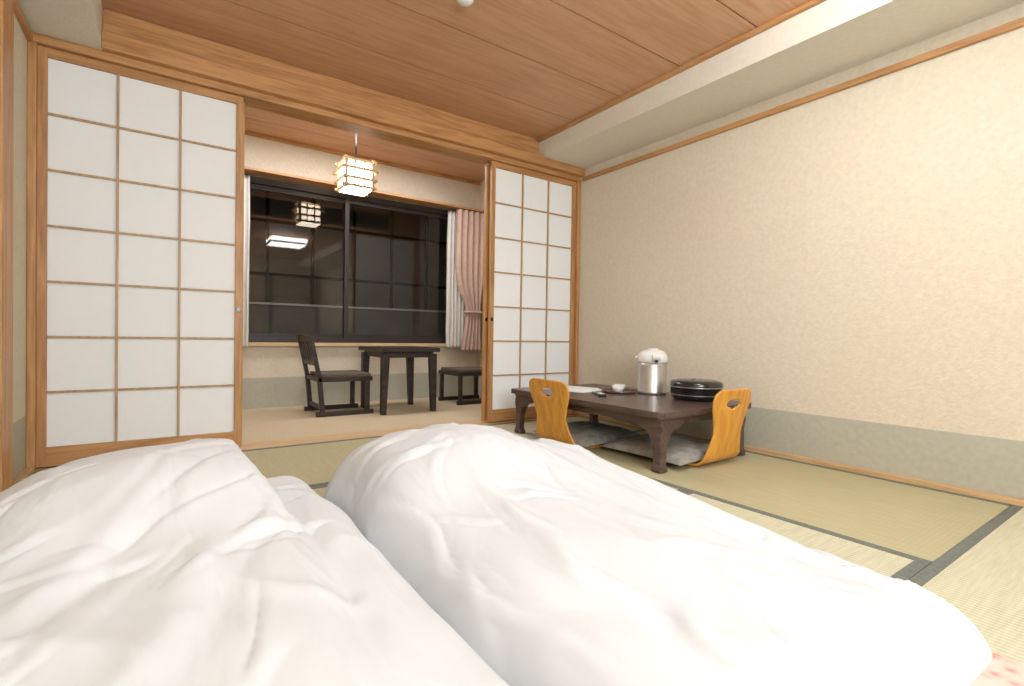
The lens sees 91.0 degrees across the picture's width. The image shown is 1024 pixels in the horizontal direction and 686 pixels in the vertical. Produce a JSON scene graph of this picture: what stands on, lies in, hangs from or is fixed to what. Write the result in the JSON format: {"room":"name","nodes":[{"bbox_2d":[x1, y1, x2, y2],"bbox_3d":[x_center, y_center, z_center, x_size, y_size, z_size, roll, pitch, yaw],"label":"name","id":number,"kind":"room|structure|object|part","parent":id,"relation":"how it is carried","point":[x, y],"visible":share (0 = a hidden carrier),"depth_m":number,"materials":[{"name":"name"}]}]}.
{"room":"japanese inn room","nodes":[
{"label":"japanese inn room","id":0,"kind":"room"},
{"bbox_2d":[13,13,26,479],"bbox_3d":[-1.237,-0.490,0.861,0.100,2.400,6.450,0,1,-35],"label":"wall","id":1,"kind":"structure","parent":0,"point":[20,41],"depth_m":2.07,"materials":[{"name":"beige paint"}]},
{"bbox_2d":[0,0,13,491],"bbox_3d":[-1.804,-0.366,1.780,0.030,1.930,0.160,0,1,-35],"label":"post","id":2,"kind":"object","parent":1,"relation":"attached to","point":[6,6],"visible":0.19,"depth_m":1.77,"materials":[{"name":"brown wood"}]},
{"bbox_2d":[14,0,32,41],"bbox_3d":[-1.974,-1.307,2.023,0.020,0.030,0.430,0,1,-35],"label":"trim","id":3,"kind":"structure","parent":1,"relation":"attached to","point":[18,11],"depth_m":2.03,"materials":[{"name":"brown wood"}]},
{"bbox_2d":[13,467,33,484],"bbox_3d":[-0.747,0.609,0.266,0.030,0.052,4.670,0,1,-35],"label":"baseboard","id":4,"kind":"structure","parent":1,"relation":"attached to","point":[26,472],"depth_m":2.08,"materials":[{"name":"brown wood"}]},
{"bbox_2d":[34,395,574,471],"bbox_3d":[0.102,0.658,1.828,3.415,0.120,6.450,0,1,-35],"label":"floor","id":5,"kind":"structure","parent":0,"point":[291,425],"depth_m":3.58,"materials":[{"name":"carpet"}]},
{"bbox_2d":[26,41,37,470],"bbox_3d":[-2.124,-0.373,2.236,0.030,1.862,0.145,0,1,-35],"label":"post","id":6,"kind":"object","parent":5,"relation":"on","point":[32,47],"visible":0.56,"depth_m":2.18,"materials":[{"name":"brown wood"}]},
{"bbox_2d":[36,45,243,467],"bbox_3d":[-1.764,-0.373,2.446,0.800,1.852,0.028,0,1,-35],"label":"screen","id":7,"kind":"object","parent":5,"relation":"on","point":[140,174],"visible":0.94,"depth_m":2.41,"materials":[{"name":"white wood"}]},
{"bbox_2d":[32,436,381,486],"bbox_3d":[-0.928,0.589,2.473,2.208,0.030,0.848,0,1,-35],"label":"mat","id":8,"kind":"object","parent":5,"relation":"on","point":[315,464],"visible":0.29,"depth_m":2.49,"materials":[{"name":"wicker"}]},
{"bbox_2d":[241,102,244,444],"bbox_3d":[-1.791,-0.374,2.494,0.812,1.852,0.028,0,1,-35],"label":"screen","id":9,"kind":"object","parent":5,"relation":"on","point":[244,102],"visible":0.03,"depth_m":2.72,"materials":[{"name":"brown wood"}]},
{"bbox_2d":[297,334,373,417],"bbox_3d":[-1.398,0.242,3.974,0.489,0.611,0.404,0,1,-35],"label":"wooden chair","id":10,"kind":"object","parent":5,"relation":"on","point":[306,343],"visible":1,"depth_m":3.89,"materials":[{"name":"brown wood"}]},
{"bbox_2d":[358,346,439,414],"bbox_3d":[-0.947,0.292,4.182,0.500,0.520,0.540,0,1,-35],"label":"side table","id":11,"kind":"object","parent":5,"relation":"on","point":[385,353],"visible":0.98,"depth_m":4.08,"materials":[{"name":"brown wood"}]},
{"bbox_2d":[438,366,481,404],"bbox_3d":[-0.410,0.394,4.756,0.440,0.318,0.400,0,1,-35],"label":"stool","id":12,"kind":"object","parent":5,"relation":"on","point":[475,371],"visible":0.72,"depth_m":4.62,"materials":[{"name":"brown wood"}]},
{"bbox_2d":[481,163,489,420],"bbox_3d":[0.129,-0.361,3.842,0.807,1.852,0.028,0,1,-35],"label":"screen","id":13,"kind":"object","parent":5,"relation":"on","point":[487,165],"visible":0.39,"depth_m":3.61,"materials":[{"name":"brown wood"}]},
{"bbox_2d":[310,484,685,497],"bbox_3d":[-0.437,0.606,1.773,2.208,0.030,0.858,0,1,-35],"label":"mat","id":14,"kind":"object","parent":5,"relation":"on","point":[320,490],"visible":0.11,"depth_m":2.02,"materials":[{"name":"wicker"}]},
{"bbox_2d":[487,161,575,421],"bbox_3d":[0.165,-0.360,3.801,0.795,1.852,0.028,0,1,-35],"label":"screen","id":15,"kind":"object","parent":5,"relation":"on","point":[533,214],"visible":0.91,"depth_m":3.77,"materials":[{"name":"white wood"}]},
{"bbox_2d":[481,416,645,440],"bbox_3d":[0.324,0.597,3.431,0.938,0.030,0.718,0,1,-35],"label":"mat","id":16,"kind":"object","parent":5,"relation":"on","point":[529,426],"visible":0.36,"depth_m":3.49,"materials":[{"name":"wicker"}]},
{"bbox_2d":[571,181,580,414],"bbox_3d":[0.482,-0.355,4.067,0.030,1.862,0.145,0,1,-35],"label":"post","id":17,"kind":"object","parent":5,"relation":"on","point":[578,183],"visible":0.36,"depth_m":4.01,"materials":[{"name":"brown wood"}]},
{"bbox_2d":[586,431,1011,564],"bbox_3d":[1.042,0.621,2.408,0.938,0.030,1.778,0,1,-35],"label":"mat","id":18,"kind":"object","parent":5,"relation":"on","point":[910,521],"visible":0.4,"depth_m":1.98,"materials":[{"name":"wicker"}]},
{"bbox_2d":[529,378,606,448],"bbox_3d":[0.363,0.394,2.941,0.449,0.380,0.347,0,1,-35],"label":"chair","id":19,"kind":"object","parent":18,"relation":"on","point":[551,411],"visible":0.72,"depth_m":2.81,"materials":[{"name":"brown wood"}]},
{"bbox_2d":[531,421,639,446],"bbox_3d":[0.448,0.532,3.046,0.500,0.073,0.480,0,1,-38],"label":"floor cushion","id":20,"kind":"object","parent":19,"relation":"on","point":[583,433],"visible":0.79,"depth_m":2.90,"materials":[{"name":"fabric"}]},
{"bbox_2d":[511,384,751,473],"bbox_3d":[0.639,0.450,2.983,0.760,0.285,1.210,0,1,-35],"label":"table","id":21,"kind":"object","parent":18,"relation":"on","point":[659,415],"visible":0.67,"depth_m":2.56,"materials":[{"name":"brown wood"}]},
{"bbox_2d":[543,385,601,392],"bbox_3d":[0.401,0.296,3.259,0.320,0.007,0.260,2,1,41],"label":"paper sheets","id":22,"kind":"object","parent":21,"relation":"on","point":[571,388],"visible":0.54,"depth_m":3.21,"materials":[{"name":"white paper"}]},
{"bbox_2d":[592,391,606,396],"bbox_3d":[0.507,0.297,2.929,0.044,0.018,0.150,1,1,-6],"label":"remote control","id":23,"kind":"object","parent":21,"relation":"on","point":[597,393],"visible":1,"depth_m":2.88,"materials":[{"name":"black paint"}]},
{"bbox_2d":[602,388,635,393],"bbox_3d":[0.661,0.299,3.111,0.210,0.014,0.210,0,1,-35],"label":"serving tray","id":24,"kind":"object","parent":21,"relation":"on","point":[609,390],"visible":0.82,"depth_m":3.07,"materials":[{"name":"paint"}]},
{"bbox_2d":[612,385,623,391],"bbox_3d":[0.648,0.281,3.077,0.074,0.038,0.074,0,1,-35],"label":"tea cup","id":25,"kind":"object","parent":24,"relation":"on","point":[616,388],"visible":0.93,"depth_m":3.05,"materials":[{"name":"white ceramic"}]},
{"bbox_2d":[635,348,667,394],"bbox_3d":[0.857,0.171,3.065,0.201,0.276,0.220,1,1,3],"label":"water dispenser","id":26,"kind":"object","parent":21,"relation":"on","point":[652,362],"visible":1,"depth_m":3.00,"materials":[{"name":"metal"}]},
{"bbox_2d":[669,378,723,401],"bbox_3d":[1.031,0.257,2.819,0.288,0.117,0.288,0,1,-35],"label":"box","id":27,"kind":"object","parent":21,"relation":"on","point":[685,389],"visible":0.94,"depth_m":2.71,"materials":[{"name":"black plastic"}]},
{"bbox_2d":[686,388,750,465],"bbox_3d":[0.951,0.407,2.601,0.311,0.380,0.449,0,1,-35],"label":"chair","id":28,"kind":"object","parent":18,"relation":"on","point":[724,444],"visible":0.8,"depth_m":2.43,"materials":[{"name":"brown wood"}]},
{"bbox_2d":[603,433,740,465],"bbox_3d":[0.850,0.543,2.700,0.540,0.073,0.500,0,1,-37],"label":"floor cushion","id":29,"kind":"object","parent":28,"relation":"on","point":[682,449],"visible":0.67,"depth_m":2.56,"materials":[{"name":"fabric"}]},
{"bbox_2d":[682,491,927,579],"bbox_3d":[0.037,0.622,1.098,2.208,0.030,0.788,0,1,-35],"label":"mat","id":30,"kind":"object","parent":5,"relation":"on","point":[879,561],"visible":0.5,"depth_m":1.53,"materials":[{"name":"wicker"}]},
{"bbox_2d":[323,422,1023,685],"bbox_3d":[0.352,0.440,0.999,0.964,0.344,2.058,0,1,-35],"label":"bed","id":31,"kind":"object","parent":30,"relation":"on","point":[557,563],"visible":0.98,"depth_m":0.92,"materials":[{"name":"white fabric"}]},
{"bbox_3d":[0.399,0.589,0.954,0.815,0.049,1.920,0,1,-35],"label":"mattress","id":32,"kind":"part","parent":31,"relation":"part of","materials":[{"name":"fabric"}]},
{"bbox_2d":[909,505,1023,663],"bbox_3d":[1.441,0.644,1.039,1.858,0.030,0.918,0,1,-35],"label":"mat","id":33,"kind":"object","parent":5,"relation":"on","point":[981,576],"visible":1,"depth_m":1.32,"materials":[{"name":"wicker"}]},
{"bbox_3d":[0.152,0.636,0.134,1.288,0.030,0.918,0,1,-35],"label":"mat","id":34,"kind":"object","parent":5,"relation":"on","visible":0},
{"bbox_2d":[0,438,508,685],"bbox_3d":[-0.355,0.422,0.491,0.932,0.370,2.054,0,1,-35],"label":"bed","id":35,"kind":"object","parent":34,"relation":"on","point":[180,563],"visible":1,"depth_m":0.74,"materials":[{"name":"white fabric"}]},
{"bbox_2d":[32,8,584,181],"bbox_3d":[-0.790,-1.488,3.119,3.215,0.388,0.190,0,1,-35],"label":"lintel beam","id":36,"kind":"structure","parent":0,"point":[265,84],"depth_m":2.81,"materials":[{"name":"brown wood"}]},
{"bbox_2d":[242,135,478,408],"bbox_3d":[-1.704,-0.603,4.411,3.215,2.280,0.100,0,1,-35],"label":"wall","id":37,"kind":"structure","parent":0,"point":[272,376],"depth_m":4.43,"materials":[{"name":"beige paint"}]},
{"bbox_2d":[248,342,445,346],"bbox_3d":[-1.488,0.015,4.486,2.580,0.030,0.050,0,1,-35],"label":"trim","id":38,"kind":"structure","parent":37,"relation":"attached to","point":[249,343],"depth_m":4.51,"materials":[{"name":"brown wood"}]},
{"bbox_2d":[245,130,479,184],"bbox_3d":[-1.652,-1.677,4.348,3.215,0.030,0.020,0,1,-35],"label":"trim","id":39,"kind":"structure","parent":37,"relation":"attached to","point":[254,134],"depth_m":4.49,"materials":[{"name":"brown wood"}]},
{"bbox_2d":[244,166,483,342],"bbox_3d":[-1.440,-0.682,4.484,2.690,1.365,0.240,0,1,-35],"label":"window","id":40,"kind":"structure","parent":37,"relation":"in","point":[258,183],"depth_m":4.51,"materials":[{"name":"brown metal"}]},
{"bbox_2d":[243,175,249,347],"bbox_3d":[-2.148,-0.644,3.946,0.162,1.360,0.034,0,1,-35],"label":"sheer curtain","id":41,"kind":"object","parent":40,"relation":"hanging from","point":[246,178],"visible":0.23,"depth_m":3.98,"materials":[{"name":"white fabric"}]},
{"bbox_3d":[-1.406,-1.354,4.443,2.690,0.020,0.160,0,1,-35],"label":"curtain rail","id":42,"kind":"part","parent":40,"relation":"part of","materials":[{"name":"beige"}]},
{"bbox_2d":[446,211,464,347],"bbox_3d":[-0.534,-0.633,5.080,0.287,1.360,0.032,0,1,-35],"label":"sheer curtain","id":43,"kind":"object","parent":40,"relation":"hanging from","point":[455,307],"visible":0.49,"depth_m":5.04,"materials":[{"name":"white fabric"}]},
{"bbox_2d":[455,209,483,350],"bbox_3d":[-0.426,-0.626,5.074,0.337,1.410,0.085,0,1,-37],"label":"curtain","id":44,"kind":"object","parent":40,"relation":"hanging from","point":[469,241],"visible":0.99,"depth_m":5.08,"materials":[{"name":"pink fabric"}]},
{"bbox_2d":[245,106,484,181],"bbox_3d":[-1.247,-1.703,3.771,3.215,0.050,1.430,0,1,-35],"label":"ceiling","id":45,"kind":"structure","parent":0,"point":[256,120],"depth_m":4.27,"materials":[{"name":"brown wood"}]},
{"bbox_2d":[333,133,378,196],"bbox_3d":[-1.194,-1.418,3.845,0.271,0.520,0.271,0,1,-35],"label":"pendant lamp","id":46,"kind":"object","parent":45,"relation":"hanging from","point":[355,176],"visible":0.82,"depth_m":3.78,"materials":[{"name":"beige paper"}]},
{"bbox_2d":[101,0,809,138],"bbox_3d":[0.549,-1.602,1.213,3.215,0.230,4.824,0,1,-35],"label":"ceiling","id":47,"kind":"structure","parent":0,"point":[530,68],"depth_m":2.52,"materials":[{"name":"brown wood"}]},
{"bbox_2d":[18,0,102,49],"bbox_3d":[-0.650,-1.395,0.339,0.250,0.200,4.755,0,1,-35],"label":"beam","id":48,"kind":"structure","parent":47,"relation":"attached to","point":[79,22],"depth_m":2.09,"materials":[{"name":"beige paint"}]},
{"bbox_2d":[456,0,472,6],"bbox_3d":[-0.206,-1.496,2.196,0.076,0.030,0.076,0,1,-35],"label":"smoke detector","id":49,"kind":"object","parent":47,"relation":"attached to","point":[464,3],"visible":1,"depth_m":2.19,"materials":[{"name":"white plastic"}]},
{"bbox_2d":[537,0,825,142],"bbox_3d":[1.532,-1.469,1.865,0.025,0.022,4.750,0,1,-35],"label":"trim","id":50,"kind":"structure","parent":47,"relation":"attached to","point":[811,3],"depth_m":2.65,"materials":[{"name":"brown wood"}]},
{"bbox_2d":[539,0,1023,168],"bbox_3d":[1.710,-1.404,1.995,0.415,0.150,4.755,0,1,-35],"label":"beam","id":51,"kind":"structure","parent":47,"relation":"attached to","point":[831,37],"depth_m":2.48,"materials":[{"name":"beige paint"}]},
{"bbox_2d":[477,3,1023,498],"bbox_3d":[1.476,-0.472,2.766,0.100,2.400,6.450,0,1,-35],"label":"wall","id":52,"kind":"structure","parent":0,"point":[851,260],"depth_m":2.44,"materials":[{"name":"beige paint"}]},
{"bbox_2d":[575,413,1023,506],"bbox_3d":[1.857,0.627,2.095,0.035,0.052,4.670,0,1,-35],"label":"baseboard","id":53,"kind":"structure","parent":52,"relation":"attached to","point":[930,484],"depth_m":2.32,"materials":[{"name":"brown wood"}]},
{"bbox_2d":[583,17,1023,180],"bbox_3d":[1.899,-1.247,2.067,0.020,0.030,4.650,0,1,-35],"label":"trim","id":54,"kind":"structure","parent":52,"relation":"attached to","point":[1018,23],"depth_m":2.47,"materials":[{"name":"brown wood"}]},
{"label":"outside","id":55,"kind":"structure","parent":0,"visible":0},
{"bbox_2d":[249,189,447,310],"bbox_3d":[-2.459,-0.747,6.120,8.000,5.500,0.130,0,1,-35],"label":"window pane","id":56,"kind":"object","parent":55,"point":[398,260],"visible":0.12,"depth_m":6.29,"materials":[{"name":"glass"}]},
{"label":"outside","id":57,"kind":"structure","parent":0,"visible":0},
{"bbox_2d":[249,302,445,335],"bbox_3d":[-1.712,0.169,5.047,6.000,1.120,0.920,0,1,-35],"label":"window pane","id":58,"kind":"object","parent":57,"point":[264,317],"visible":0.18,"depth_m":5.41,"materials":[{"name":"glass"}]}
]}

